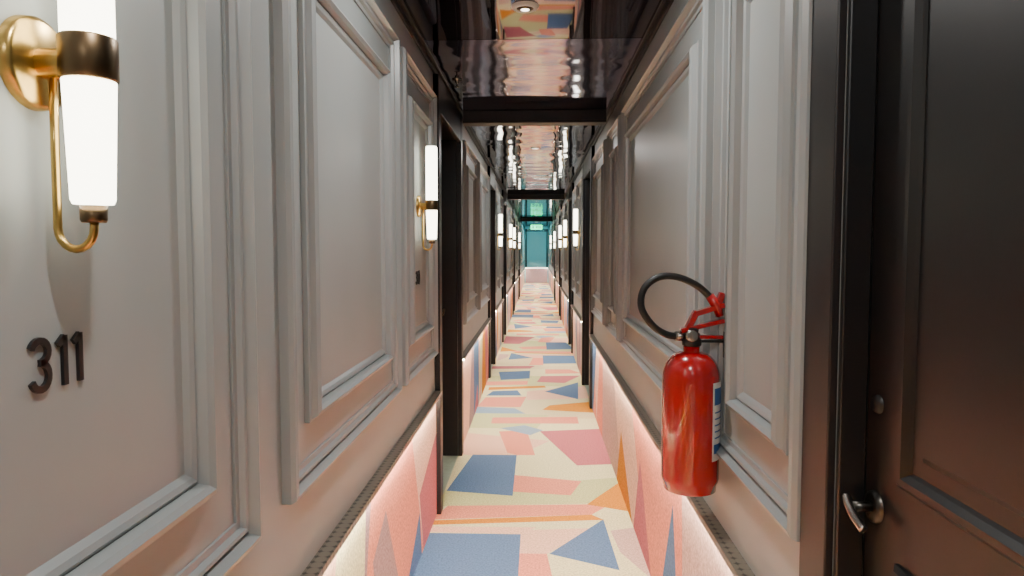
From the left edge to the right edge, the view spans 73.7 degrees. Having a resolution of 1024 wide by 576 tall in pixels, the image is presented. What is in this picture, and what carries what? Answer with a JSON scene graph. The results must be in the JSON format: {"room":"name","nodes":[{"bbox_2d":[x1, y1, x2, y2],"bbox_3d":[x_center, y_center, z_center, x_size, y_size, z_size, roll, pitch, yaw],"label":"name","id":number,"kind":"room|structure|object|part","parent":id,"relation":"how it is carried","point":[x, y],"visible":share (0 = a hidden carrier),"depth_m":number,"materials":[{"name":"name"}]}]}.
{"room":"hotel corridor","nodes":[
{"label":"hotel corridor","id":0,"kind":"room"},
{"bbox_2d":[0,0,524,575],"bbox_3d":[-0.165,-0.540,13.907,0.250,2.415,32.200,0,3,2],"label":"wall","id":1,"kind":"structure","parent":0,"point":[76,456],"depth_m":1.00,"materials":[{"name":"grey paint"}]},
{"bbox_2d":[26,331,83,393],"bbox_3d":[-0.519,0.084,0.779,0.004,0.062,0.086,0,3,2],"label":"room number","id":2,"kind":"object","parent":1,"relation":"attached to","point":[61,341],"visible":1,"depth_m":0.78,"materials":[{"name":"black metal"}]},
{"bbox_2d":[0,0,119,252],"bbox_3d":[-0.476,-0.278,0.739,0.093,0.480,0.100,0,3,2],"label":"wall sconce","id":3,"kind":"object","parent":1,"relation":"attached to","point":[76,68],"visible":1,"depth_m":0.72,"materials":[{"name":"white glass"}]},
{"bbox_3d":[-0.503,-0.243,0.742,0.040,0.100,0.100,0,3,2],"label":"plate","id":4,"kind":"part","parent":3,"relation":"part of","materials":[{"name":"gold metal"}]},
{"bbox_3d":[-0.475,-0.135,0.747,0.059,0.194,0.027,0,3,2],"label":"stem","id":5,"kind":"part","parent":3,"relation":"part of","materials":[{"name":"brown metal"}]},
{"bbox_3d":[-0.459,-0.304,0.737,0.053,0.428,0.053,0,3,2],"label":"lamp shade","id":6,"kind":"part","parent":3,"relation":"part of","materials":[{"name":"white glass"}]},
{"bbox_2d":[25,0,524,575],"bbox_3d":[-0.021,-0.899,13.932,0.034,1.350,31.700,0,3,2],"label":"trim","id":7,"kind":"structure","parent":1,"relation":"attached to","point":[107,549],"depth_m":1.42,"materials":[{"name":"grey paint"}]},
{"bbox_2d":[300,267,524,575],"bbox_3d":[-0.020,-0.004,13.931,0.040,0.021,32.200,0,3,2],"label":"trim","id":8,"kind":"structure","parent":1,"relation":"attached to","point":[323,558],"depth_m":2.15,"materials":[{"name":"beige"}]},
{"bbox_2d":[416,270,419,284],"bbox_3d":[-0.433,-0.047,3.141,0.004,0.066,0.102,0,3,2],"label":"room number","id":9,"kind":"object","parent":1,"relation":"attached to","point":[417,272],"visible":1,"depth_m":3.14,"materials":[{"name":"black metal"}]},
{"bbox_2d":[323,269,524,575],"bbox_3d":[-0.034,0.332,13.950,0.001,0.670,32.200,0,3,2],"label":"baseboard","id":10,"kind":"structure","parent":1,"relation":"attached to","point":[390,537],"depth_m":2.92,"materials":[{"name":"multicoloured carpet"}]},
{"bbox_2d":[416,146,437,250],"bbox_3d":[-0.388,-0.412,3.148,0.093,0.480,0.100,0,3,2],"label":"wall sconce","id":11,"kind":"object","parent":1,"relation":"attached to","point":[430,205],"visible":1,"depth_m":3.13,"materials":[{"name":"white glass"}]},
{"bbox_3d":[-0.414,-0.377,3.151,0.040,0.100,0.100,0,3,2],"label":"plate","id":12,"kind":"part","parent":11,"relation":"part of","materials":[{"name":"gold metal"}]},
{"bbox_3d":[-0.386,-0.269,3.156,0.059,0.194,0.027,0,3,2],"label":"stem","id":13,"kind":"part","parent":11,"relation":"part of","materials":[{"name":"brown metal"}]},
{"bbox_3d":[-0.370,-0.438,3.146,0.053,0.428,0.053,0,3,2],"label":"lamp shade","id":14,"kind":"part","parent":11,"relation":"part of","materials":[{"name":"white glass"}]},
{"bbox_2d":[433,74,463,513],"bbox_3d":[-0.446,0.022,4.232,0.160,2.367,1.150,0,3,2],"label":"frame","id":15,"kind":"object","parent":1,"relation":"attached to","point":[449,358],"visible":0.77,"depth_m":4.68,"materials":[{"name":"black wood"}]},
{"bbox_2d":[390,0,524,228],"bbox_3d":[-0.027,-1.723,13.836,0.026,0.045,32.200,0,3,2],"label":"trim","id":16,"kind":"structure","parent":1,"relation":"attached to","point":[401,8],"depth_m":3.37,"materials":[{"name":"black wood"}]},
{"bbox_2d":[488,166,495,377],"bbox_3d":[-0.288,-0.194,8.118,0.130,2.367,1.000,0,3,2],"label":"frame","id":17,"kind":"object","parent":1,"relation":"attached to","point":[492,302],"visible":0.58,"depth_m":8.51,"materials":[{"name":"black wood"}]},
{"bbox_2d":[497,214,502,249],"bbox_3d":[-0.170,-0.742,9.085,0.093,0.480,0.100,0,3,2],"label":"wall sconce","id":18,"kind":"object","parent":1,"relation":"attached to","point":[500,234],"visible":0.83,"depth_m":9.07,"materials":[{"name":"white glass"}]},
{"bbox_3d":[-0.152,-0.768,9.083,0.053,0.428,0.053,0,3,2],"label":"lamp shade","id":19,"kind":"part","parent":18,"relation":"part of","materials":[{"name":"white glass"}]},
{"bbox_2d":[502,190,505,341],"bbox_3d":[-0.178,-0.360,11.111,0.130,2.367,1.000,0,3,2],"label":"frame","id":20,"kind":"object","parent":1,"relation":"attached to","point":[503,192],"visible":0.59,"depth_m":11.49,"materials":[{"name":"black wood"}]},
{"bbox_2d":[507,224,511,249],"bbox_3d":[-0.041,-0.936,12.578,0.093,0.480,0.100,0,3,2],"label":"wall sconce","id":21,"kind":"object","parent":1,"relation":"attached to","point":[509,240],"visible":1,"depth_m":12.56,"materials":[{"name":"white glass"}]},
{"bbox_3d":[-0.024,-0.962,12.575,0.053,0.428,0.053,0,3,2],"label":"lamp shade","id":22,"kind":"part","parent":21,"relation":"part of","materials":[{"name":"white glass"}]},
{"bbox_2d":[512,208,514,314],"bbox_3d":[-0.009,-0.615,15.701,0.130,2.367,1.000,0,3,2],"label":"frame","id":23,"kind":"object","parent":1,"relation":"attached to","point":[513,210],"visible":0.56,"depth_m":16.08,"materials":[{"name":"black wood"}]},
{"bbox_2d":[512,228,515,249],"bbox_3d":[0.032,-1.046,14.573,0.093,0.480,0.100,0,3,2],"label":"wall sconce","id":24,"kind":"object","parent":1,"relation":"attached to","point":[514,229],"visible":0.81,"depth_m":14.55,"materials":[{"name":"white glass"}]},
{"bbox_3d":[0.049,-1.073,14.571,0.053,0.428,0.053,0,3,2],"label":"lamp shade","id":25,"kind":"part","parent":24,"relation":"part of","materials":[{"name":"white glass"}]},
{"bbox_2d":[518,218,519,298],"bbox_3d":[0.167,-0.881,20.490,0.130,2.367,1.000,0,3,2],"label":"frame","id":26,"kind":"object","parent":1,"relation":"attached to","point":[518,218],"visible":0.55,"depth_m":20.91,"materials":[{"name":"black wood"}]},
{"bbox_2d":[414,283,649,575],"bbox_3d":[0.474,0.667,13.950,1.350,0.001,32.200,0,3,2],"label":"floor","id":27,"kind":"structure","parent":0,"point":[533,489],"depth_m":4.22,"materials":[{"name":"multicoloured carpet"}]},
{"bbox_2d":[443,456,457,493],"bbox_3d":[-0.461,1.201,4.298,0.130,0.005,0.946,0,3,2],"label":"threshold","id":28,"kind":"object","parent":27,"relation":"on","point":[449,462],"visible":0.29,"depth_m":4.51,"materials":[{"name":"beige carpet"}]},
{"bbox_2d":[403,0,661,227],"bbox_3d":[0.489,-1.774,13.814,1.560,0.060,32.200,0,3,2],"label":"ceiling","id":29,"kind":"structure","parent":0,"point":[561,54],"depth_m":3.63,"materials":[{"name":"grey mirror"}]},
{"bbox_2d":[452,78,461,87],"bbox_3d":[-0.315,-1.171,3.905,0.056,0.045,0.056,0,3,2],"label":"sprinkler","id":30,"kind":"object","parent":29,"relation":"attached to","point":[456,80],"visible":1,"depth_m":3.90,"materials":[{"name":"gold metal"}]},
{"bbox_2d":[511,1,538,12],"bbox_3d":[0.052,-1.121,2.732,0.112,0.015,0.112,0,3,2],"label":"ceiling spotlight","id":31,"kind":"object","parent":29,"relation":"attached to","point":[521,6],"depth_m":2.71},
{"bbox_2d":[463,110,606,125],"bbox_3d":[0.158,-1.198,4.808,1.000,0.089,0.124,0,3,2],"label":"ceiling beam","id":32,"kind":"structure","parent":29,"relation":"attached to","point":[489,117],"depth_m":4.76,"materials":[{"name":"black wood"}]},
{"bbox_2d":[507,194,564,199],"bbox_3d":[0.422,-1.596,11.973,1.000,0.089,0.124,0,3,2],"label":"ceiling beam","id":33,"kind":"structure","parent":29,"relation":"attached to","point":[509,196],"depth_m":11.92,"materials":[{"name":"black wood"}]},
{"bbox_2d":[531,224,541,228],"bbox_3d":[0.783,-2.031,21.820,0.380,0.315,0.034,0,3,2],"label":"exit sign","id":34,"kind":"object","parent":29,"relation":"hanging from","point":[533,226],"visible":0.84,"depth_m":21.81,"materials":[{"name":"green plastic"}]},
{"bbox_2d":[520,218,552,221],"bbox_3d":[0.759,-2.106,21.152,1.000,0.089,0.124,0,3,2],"label":"ceiling beam","id":35,"kind":"structure","parent":29,"relation":"attached to","point":[547,219],"depth_m":21.11,"materials":[{"name":"black wood"}]},
{"bbox_2d":[525,228,548,282],"bbox_3d":[1.081,-1.434,29.997,1.560,2.415,0.100,0,3,2],"label":"wall","id":36,"kind":"structure","parent":0,"point":[536,241],"depth_m":29.94,"materials":[{"name":"teal paint"}]},
{"bbox_2d":[525,229,547,266],"bbox_3d":[1.078,-1.754,29.904,1.000,1.665,0.050,0,3,2],"label":"trim","id":37,"kind":"structure","parent":36,"relation":"attached to","point":[526,230],"depth_m":29.88,"materials":[{"name":"teal paint"}]},
{"bbox_2d":[526,268,547,282],"bbox_3d":[1.079,-0.560,29.992,0.960,0.670,0.005,0,3,2],"label":"baseboard","id":38,"kind":"structure","parent":36,"relation":"attached to","point":[533,275],"depth_m":29.99,"materials":[{"name":"paint"}]},
{"bbox_2d":[549,0,879,575],"bbox_3d":[1.144,-0.537,13.859,0.250,2.415,32.200,0,3,2],"label":"wall","id":39,"kind":"structure","parent":0,"point":[659,151],"depth_m":1.85,"materials":[{"name":"grey paint"}]},
{"bbox_2d":[553,231,555,249],"bbox_3d":[1.108,-1.211,17.531,0.093,0.480,0.100,0,3,2],"label":"wall sconce","id":40,"kind":"object","parent":39,"relation":"attached to","point":[554,232],"visible":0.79,"depth_m":17.52,"materials":[{"name":"white glass"}]},
{"bbox_2d":[554,216,555,302],"bbox_3d":[1.241,-0.796,18.952,0.130,2.367,1.000,0,3,2],"label":"frame","id":41,"kind":"object","parent":39,"relation":"attached to","point":[555,216],"visible":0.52,"depth_m":19.37,"materials":[{"name":"black wood"}]},
{"bbox_2d":[559,204,561,319],"bbox_3d":[1.076,-0.547,14.462,0.130,2.367,1.000,0,3,2],"label":"frame","id":42,"kind":"object","parent":39,"relation":"attached to","point":[560,207],"visible":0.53,"depth_m":14.10,"materials":[{"name":"black wood"}]},
{"bbox_2d":[559,225,562,249],"bbox_3d":[0.951,-0.973,13.241,0.093,0.480,0.100,0,3,2],"label":"wall sconce","id":43,"kind":"object","parent":39,"relation":"attached to","point":[560,226],"visible":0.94,"depth_m":13.22,"materials":[{"name":"white glass"}]},
{"bbox_3d":[0.933,-0.999,13.240,0.053,0.428,0.053,0,3,2],"label":"lamp shade","id":44,"kind":"part","parent":43,"relation":"part of","materials":[{"name":"white glass"}]},
{"bbox_2d":[563,220,567,249],"bbox_3d":[0.864,-0.842,10.896,0.093,0.480,0.100,0,3,2],"label":"wall sconce","id":45,"kind":"object","parent":39,"relation":"attached to","point":[565,237],"visible":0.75,"depth_m":10.88,"materials":[{"name":"white glass"}]},
{"bbox_2d":[568,183,573,352],"bbox_3d":[0.910,-0.296,9.947,0.130,2.367,0.950,0,3,2],"label":"frame","id":46,"kind":"object","parent":39,"relation":"attached to","point":[570,291],"visible":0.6,"depth_m":10.32,"materials":[{"name":"black wood"}]},
{"bbox_2d":[573,209,579,249],"bbox_3d":[0.756,-0.677,7.932,0.093,0.480,0.100,0,3,2],"label":"wall sconce","id":47,"kind":"object","parent":39,"relation":"attached to","point":[576,232],"visible":0.94,"depth_m":7.91,"materials":[{"name":"white glass"}]},
{"bbox_3d":[0.738,-0.704,7.931,0.053,0.428,0.053,0,3,2],"label":"lamp shade","id":48,"kind":"part","parent":47,"relation":"part of","materials":[{"name":"white glass"}]},
{"bbox_2d":[581,146,594,408],"bbox_3d":[0.792,-0.117,6.729,0.130,2.367,1.200,0,3,2],"label":"frame","id":49,"kind":"object","parent":39,"relation":"attached to","point":[587,315],"visible":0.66,"depth_m":7.18,"materials":[{"name":"black wood"}]},
{"bbox_2d":[548,0,673,227],"bbox_3d":[1.006,-1.721,13.798,0.026,0.045,32.200,0,3,2],"label":"trim","id":50,"kind":"structure","parent":39,"relation":"attached to","point":[665,5],"depth_m":3.52,"materials":[{"name":"black wood"}]},
{"bbox_2d":[548,271,732,575],"bbox_3d":[1.013,0.334,13.912,0.001,0.670,32.200,0,3,2],"label":"baseboard","id":51,"kind":"structure","parent":39,"relation":"attached to","point":[672,539],"depth_m":3.13,"materials":[{"name":"carpet"}]},
{"bbox_2d":[548,267,754,575],"bbox_3d":[0.999,-0.002,13.894,0.040,0.021,32.200,0,3,2],"label":"trim","id":52,"kind":"structure","parent":39,"relation":"attached to","point":[732,557],"depth_m":2.02,"materials":[{"name":"beige"}]},
{"bbox_2d":[548,0,812,541],"bbox_3d":[1.004,-0.897,13.894,0.034,1.350,31.700,0,3,2],"label":"trim","id":53,"kind":"structure","parent":39,"relation":"attached to","point":[723,107],"depth_m":1.80,"materials":[{"name":"grey paint"}]},
{"bbox_2d":[637,272,724,496],"bbox_3d":[0.467,0.254,1.871,0.220,0.594,0.154,2,4,26],"label":"fire extinguisher","id":54,"kind":"object","parent":39,"relation":"attached to","point":[691,380],"visible":0.99,"depth_m":1.81,"materials":[{"name":"red metal"}]},
{"bbox_3d":[0.516,0.074,1.849,0.118,0.127,0.028,0,3,2],"label":"handle","id":55,"kind":"part","parent":54,"relation":"part of","materials":[{"name":"red metal"}]},
{"bbox_2d":[799,0,878,575],"bbox_3d":[0.550,0.217,0.711,0.061,2.367,1.115,0,3,2],"label":"frame","id":56,"kind":"object","parent":39,"relation":"attached to","point":[829,17],"visible":1,"depth_m":1.15,"materials":[{"name":"black wood"}]},
{"bbox_2d":[863,0,1023,575],"bbox_3d":[0.600,0.305,0.714,0.062,2.180,0.871,0,3,2],"label":"door","id":57,"kind":"structure","parent":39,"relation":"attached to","point":[945,457],"depth_m":0.91,"materials":[{"name":"black wood"}]},
{"bbox_2d":[842,394,883,532],"bbox_3d":[0.570,0.280,1.106,0.050,0.214,0.073,0,3,2],"label":"door handle","id":58,"kind":"object","parent":57,"relation":"attached to","point":[872,505],"depth_m":1.11,"materials":[{"name":"silver metal"}]}
]}

